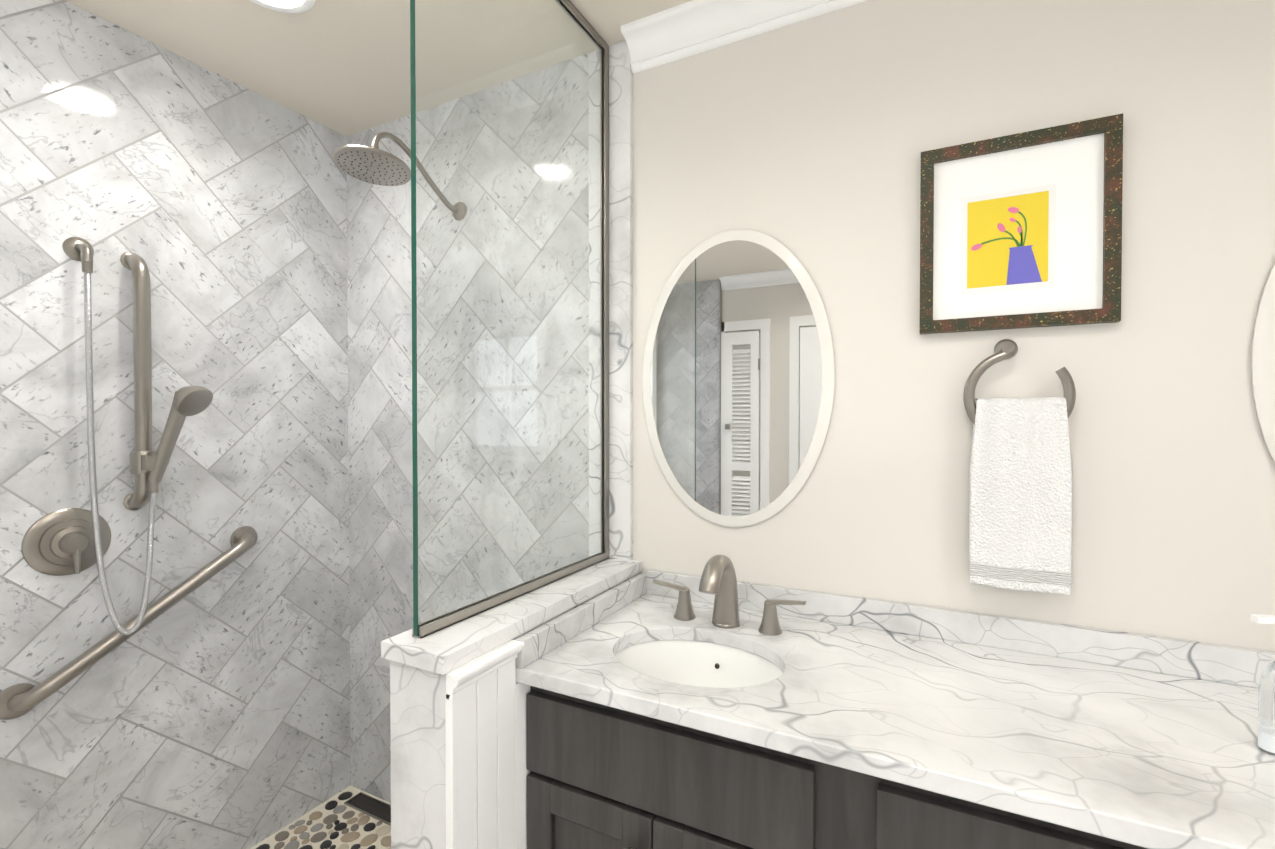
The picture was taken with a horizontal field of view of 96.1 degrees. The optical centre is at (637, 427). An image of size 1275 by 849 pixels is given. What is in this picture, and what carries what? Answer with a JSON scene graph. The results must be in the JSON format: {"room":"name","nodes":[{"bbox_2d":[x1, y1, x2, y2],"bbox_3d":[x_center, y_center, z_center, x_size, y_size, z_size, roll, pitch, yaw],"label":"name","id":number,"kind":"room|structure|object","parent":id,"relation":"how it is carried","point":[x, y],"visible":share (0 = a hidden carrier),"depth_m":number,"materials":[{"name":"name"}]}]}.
{"room":"bathroom","nodes":[
{"label":"bathroom","id":0,"kind":"room"},
{"bbox_2d":[65,0,690,135],"bbox_3d":[0.250,-1.112,-0.059,4.863,0.120,3.200,0,1,27],"label":"ceiling","id":1,"kind":"structure","parent":0,"point":[342,67],"depth_m":1.60,"materials":[{"name":"paint"}]},
{"bbox_2d":[250,0,314,12],"bbox_3d":[-0.886,-1.067,1.380,0.194,0.008,0.194,0,1,27],"label":"recessed light","id":2,"kind":"object","parent":1,"relation":"in","point":[292,6],"visible":1,"depth_m":1.45,"materials":[{"name":"white"}]},
{"bbox_2d":[633,0,1274,651],"bbox_3d":[0.924,0.151,1.269,4.863,2.440,0.250,0,1,27],"label":"wall","id":3,"kind":"structure","parent":0,"point":[805,142],"depth_m":1.22,"materials":[{"name":"paint"}]},
{"bbox_2d":[346,114,412,802],"bbox_3d":[-0.612,0.142,1.902,1.051,2.440,0.001,0,1,27],"label":"wall tiles","id":4,"kind":"structure","parent":3,"relation":"attached to","point":[379,281],"depth_m":2.07,"materials":[{"name":"tile"}]},
{"bbox_2d":[332,132,410,185],"bbox_3d":[-0.699,-0.765,1.705,0.204,0.178,0.407,0,1,27],"label":"shower head","id":5,"kind":"object","parent":4,"relation":"attached to","point":[373,163],"visible":0.83,"depth_m":1.61},
{"bbox_2d":[609,40,632,560],"bbox_3d":[-0.079,0.146,1.635,0.141,2.440,0.016,0,1,27],"label":"jamb","id":6,"kind":"object","parent":3,"relation":"attached to","point":[620,309],"visible":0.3,"depth_m":1.60,"materials":[{"name":"white stone"}]},
{"bbox_2d":[642,229,834,526],"bbox_3d":[0.239,-0.125,1.469,0.508,0.760,0.007,0,1,27],"label":"mirror","id":7,"kind":"object","parent":3,"relation":"attached to","point":[738,378],"visible":1,"depth_m":1.46,"materials":[{"name":"white mirror"}]},
{"bbox_2d":[621,0,867,73],"bbox_3d":[1.381,-1.020,0.838,3.171,0.088,0.072,0,1,27],"label":"crown molding","id":8,"kind":"structure","parent":3,"relation":"attached to","point":[687,29],"depth_m":1.42,"materials":[{"name":"white wood"}]},
{"bbox_2d":[963,339,1075,594],"bbox_3d":[0.773,0.071,1.168,0.192,0.512,0.071,0,1,27],"label":"towel ring","id":9,"kind":"object","parent":3,"relation":"attached to","point":[1020,514],"visible":1,"depth_m":1.14,"materials":[{"name":"white fabric"}]},
{"bbox_2d":[920,113,1122,333],"bbox_3d":[0.776,-0.403,1.183,0.346,0.394,0.022,0,1,27],"label":"framed art","id":10,"kind":"object","parent":3,"relation":"attached to","point":[1021,230],"visible":1,"depth_m":1.17,"materials":[{"name":"white"}]},
{"bbox_2d":[1251,263,1274,463],"bbox_3d":[1.327,-0.118,0.910,0.508,0.760,0.007,0,1,27],"label":"mirror","id":11,"kind":"object","parent":3,"relation":"attached to","point":[1263,363],"visible":1,"depth_m":1.02,"materials":[{"name":"white mirror"}]},
{"bbox_3d":[0.250,1.448,-0.025,4.863,0.120,3.200,0,1,27],"label":"floor","id":12,"kind":"structure","parent":0,"visible":0},
{"bbox_2d":[250,786,390,848],"bbox_3d":[-0.986,1.366,1.163,1.076,0.012,1.685,0,1,27],"label":"shower floor","id":13,"kind":"structure","parent":12,"relation":"on","point":[271,841],"depth_m":1.93,"materials":[{"name":"beige tile"}]},
{"bbox_2d":[256,792,390,848],"bbox_3d":[-0.890,1.354,1.357,1.047,0.008,1.217,0,1,27],"label":"pebble","id":14,"kind":"object","parent":13,"relation":"on","point":[329,820],"visible":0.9,"depth_m":1.91,"materials":[{"name":"grey"}]},
{"bbox_2d":[344,792,390,825],"bbox_3d":[-0.618,1.348,1.868,0.940,0.006,0.067,0,1,27],"label":"floor drain","id":15,"kind":"object","parent":13,"relation":"on","point":[375,808],"visible":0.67,"depth_m":2.03,"materials":[{"name":"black metal"}]},
{"bbox_2d":[381,558,641,848],"bbox_3d":[-0.209,0.873,1.309,0.180,0.995,0.732,0,1,27],"label":"wall","id":16,"kind":"structure","parent":12,"relation":"on","point":[460,772],"depth_m":1.02,"materials":[{"name":"stone"}]},
{"bbox_2d":[410,0,608,637],"bbox_3d":[-0.245,-0.348,1.324,0.022,1.445,0.678,0,1,27],"label":"glass wall","id":17,"kind":"structure","parent":16,"relation":"on","point":[510,247],"depth_m":1.24,"materials":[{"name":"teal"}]},
{"bbox_2d":[516,675,1186,848],"bbox_3d":[0.684,0.935,0.948,1.787,0.880,0.555,0,1,27],"label":"bathroom vanity","id":18,"kind":"object","parent":12,"relation":"on","point":[604,774],"depth_m":0.94,"materials":[{"name":"brown wood"}]},
{"bbox_2d":[515,591,1274,848],"bbox_3d":[0.686,0.479,0.943,1.794,0.030,0.552,0,1,27],"label":"countertop","id":19,"kind":"structure","parent":18,"relation":"on","point":[1161,754],"depth_m":0.93,"materials":[{"name":"white stone"}]},
{"bbox_2d":[599,627,790,698],"bbox_3d":[0.120,0.568,1.171,0.399,0.178,0.311,0,1,27],"label":"sink","id":20,"kind":"object","parent":19,"relation":"in","point":[747,668],"depth_m":1.29,"materials":[{"name":"white ceramic"}]},
{"bbox_2d":[651,555,810,646],"bbox_3d":[0.183,0.374,1.293,0.366,0.172,0.162,0,1,27],"label":"faucet","id":21,"kind":"object","parent":19,"relation":"on","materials":[{"name":"silver metal"}]},
{"bbox_2d":[1251,614,1274,753],"bbox_3d":[0.923,0.366,0.818,0.077,0.197,0.052,0,1,27],"label":"soap bottle","id":22,"kind":"object","parent":19,"relation":"on","point":[1266,716],"visible":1,"depth_m":0.82,"materials":[{"name":"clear plastic"}]},
{"bbox_3d":[-1.859,0.156,0.901,0.248,2.440,2.950,0,1,27],"label":"wall","id":23,"kind":"structure","parent":0,"visible":0},
{"bbox_2d":[21,508,110,575],"bbox_3d":[-1.411,0.287,1.434,0.059,0.168,0.168,0,1,27],"label":"shower valve handle","id":24,"kind":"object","parent":23,"relation":"attached to","point":[58,542],"depth_m":1.42,"materials":[{"name":"silver metal"}]},
{"bbox_2d":[0,0,350,848],"bbox_3d":[-1.694,0.155,0.948,0.001,2.440,2.685,0,1,27],"label":"wall tiles","id":25,"kind":"structure","parent":23,"relation":"attached to","point":[212,712],"depth_m":1.65,"materials":[{"name":"stone"}]},
{"bbox_2d":[0,526,257,719],"bbox_3d":[-1.337,0.502,1.577,0.067,0.374,0.591,0,1,27],"label":"grab bar","id":26,"kind":"object","parent":25,"relation":"attached to","point":[19,700],"visible":0.98,"depth_m":1.48,"materials":[{"name":"silver metal"}]},
{"bbox_2d":[62,237,212,634],"bbox_3d":[-1.298,0.027,1.513,0.194,1.025,0.258,0,1,27],"label":"shower rail","id":27,"kind":"object","parent":25,"relation":"attached to","point":[148,464],"visible":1,"depth_m":1.52,"materials":[{"name":"silver metal"}]}
]}

